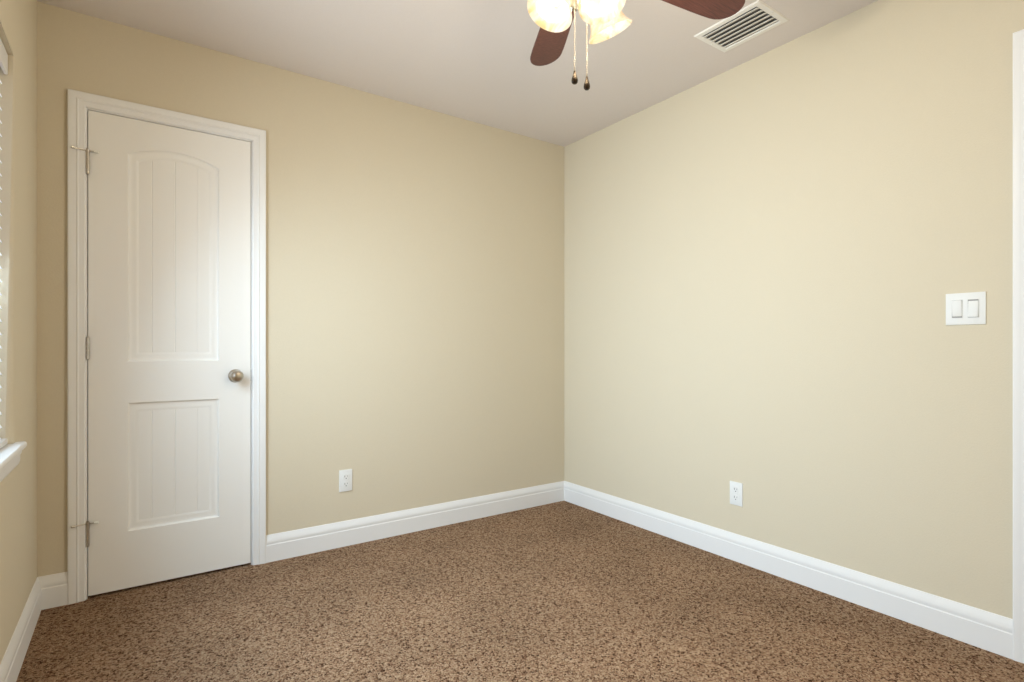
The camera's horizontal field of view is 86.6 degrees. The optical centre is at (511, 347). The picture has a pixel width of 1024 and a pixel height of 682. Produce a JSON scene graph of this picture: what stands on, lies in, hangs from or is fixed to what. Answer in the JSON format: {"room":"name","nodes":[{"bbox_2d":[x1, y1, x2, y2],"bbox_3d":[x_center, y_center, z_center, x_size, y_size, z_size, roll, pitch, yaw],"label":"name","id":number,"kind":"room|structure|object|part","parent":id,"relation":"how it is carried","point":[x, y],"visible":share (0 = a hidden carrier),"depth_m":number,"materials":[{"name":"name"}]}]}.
{"room":"empty bedroom","nodes":[
{"label":"empty bedroom","id":0,"kind":"room"},
{"bbox_2d":[0,0,36,663],"bbox_3d":[-0.996,-0.170,0.742,0.190,2.440,3.636,0,0,-35],"label":"wall","id":1,"kind":"structure","parent":0,"point":[18,316],"depth_m":1.83,"materials":[{"name":"beige paint"}]},
{"bbox_2d":[0,441,26,481],"bbox_3d":[-1.228,0.348,1.144,0.128,0.080,1.506,0,0,-35],"label":"window sill","id":2,"kind":"structure","parent":1,"relation":"attached to","point":[10,457],"depth_m":1.63,"materials":[{"name":"white paint"}]},
{"bbox_2d":[0,575,49,681],"bbox_3d":[-0.922,0.985,0.794,0.030,0.131,3.396,0,0,-35],"label":"baseboard","id":3,"kind":"structure","parent":1,"relation":"attached to","point":[49,591],"depth_m":1.86,"materials":[{"name":"white paint"}]},
{"bbox_2d":[37,1,563,576],"bbox_3d":[-0.805,-0.170,3.017,2.762,2.440,0.120,0,0,-35],"label":"wall","id":4,"kind":"structure","parent":0,"point":[415,307],"depth_m":2.95,"materials":[{"name":"beige paint"}]},
{"bbox_2d":[71,110,250,595],"bbox_3d":[-1.529,0.022,2.420,0.678,2.032,0.102,0,0,-35],"label":"closet door","id":5,"kind":"structure","parent":4,"relation":"in","point":[168,347],"depth_m":2.44,"materials":[{"name":"white paint"}]},
{"bbox_2d":[68,89,265,604],"bbox_3d":[-1.551,-0.005,2.497,0.752,2.110,0.155,0,0,-35],"label":"door frame","id":6,"kind":"structure","parent":4,"relation":"attached to","point":[80,104],"depth_m":2.27,"materials":[{"name":"white paint"}]},
{"bbox_2d":[339,469,351,491],"bbox_3d":[-0.882,0.705,2.886,0.070,0.114,0.007,0,0,-35],"label":"electrical outlet","id":7,"kind":"object","parent":4,"relation":"attached to","point":[345,480],"visible":1,"depth_m":2.88,"materials":[{"name":"white plastic"}]},
{"bbox_2d":[266,481,561,562],"bbox_3d":[-0.429,0.985,3.197,1.890,0.131,0.014,0,0,-35],"label":"baseboard","id":8,"kind":"structure","parent":4,"relation":"attached to","point":[299,542],"depth_m":3.06,"materials":[{"name":"white paint"}]},
{"bbox_2d":[37,0,877,146],"bbox_3d":[0.179,-1.450,1.560,3.052,0.120,3.636,0,0,-35],"label":"ceiling","id":9,"kind":"structure","parent":0,"point":[469,60],"depth_m":2.52,"materials":[{"name":"white paint"}]},
{"bbox_2d":[527,0,744,89],"bbox_3d":[0.237,-1.068,1.563,1.192,0.644,1.186,0,0,-35],"label":"ceiling fan","id":10,"kind":"object","parent":9,"relation":"hanging from","point":[604,19],"visible":1,"depth_m":1.59,"materials":[{"name":"brown metal"}]},
{"bbox_3d":[0.223,-0.980,1.540,0.332,0.132,0.248,0,0,-35],"label":"lamp shade","id":11,"kind":"part","parent":10,"relation":"part of","materials":[{"name":"white glass"}]},
{"bbox_2d":[694,0,788,52],"bbox_3d":[0.991,-1.385,2.360,0.230,0.013,0.310,0,0,-35],"label":"ceiling vent","id":12,"kind":"object","parent":9,"relation":"in","point":[750,21],"visible":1,"depth_m":2.35,"materials":[{"name":"white metal"}]},
{"bbox_2d":[16,501,1023,681],"bbox_3d":[0.179,1.110,1.560,3.052,0.120,3.636,0,0,-35],"label":"floor","id":13,"kind":"structure","parent":0,"point":[563,591],"depth_m":2.08,"materials":[{"name":"brown carpet"}]},
{"bbox_2d":[564,0,1023,618],"bbox_3d":[1.382,-0.170,2.398,0.120,2.440,3.636,0,0,-35],"label":"wall","id":14,"kind":"structure","parent":0,"point":[772,258],"depth_m":2.35,"materials":[{"name":"beige paint"}]},
{"bbox_2d":[730,481,742,506],"bbox_3d":[1.106,0.720,2.682,0.007,0.115,0.070,0,0,-35],"label":"electrical outlet","id":15,"kind":"object","parent":14,"relation":"attached to","point":[736,493],"visible":1,"depth_m":2.68,"materials":[{"name":"white plastic"}]},
{"bbox_2d":[562,481,1012,659],"bbox_3d":[1.025,0.985,2.793,0.014,0.131,2.338,0,0,-35],"label":"baseboard","id":16,"kind":"structure","parent":14,"relation":"attached to","point":[982,629],"depth_m":2.33,"materials":[{"name":"white paint"}]},
{"bbox_2d":[946,291,985,324],"bbox_3d":[1.619,-0.140,1.942,0.011,0.114,0.116,0,0,-35],"label":"switch plate","id":17,"kind":"object","parent":14,"relation":"attached to","point":[969,308],"visible":1,"depth_m":1.94,"materials":[{"name":"white plastic"}]},
{"bbox_2d":[1013,29,1023,662],"bbox_3d":[2.003,-0.005,1.506,0.155,2.110,0.894,0,0,-35],"label":"door frame","id":18,"kind":"structure","parent":14,"relation":"attached to","point":[1018,346],"depth_m":1.82,"materials":[{"name":"white paint"}]},
{"bbox_3d":[-1.295,-0.316,1.098,0.065,1.248,1.422,0,0,-35],"label":"window","id":19,"kind":"structure","parent":0,"visible":0},
{"bbox_2d":[0,38,7,448],"bbox_3d":[-1.231,-0.316,1.143,0.054,1.244,1.414,0,0,-35],"label":"window blind","id":20,"kind":"object","parent":19,"relation":"attached to","point":[4,68],"visible":1,"depth_m":1.70,"materials":[{"name":"white"}]}
]}

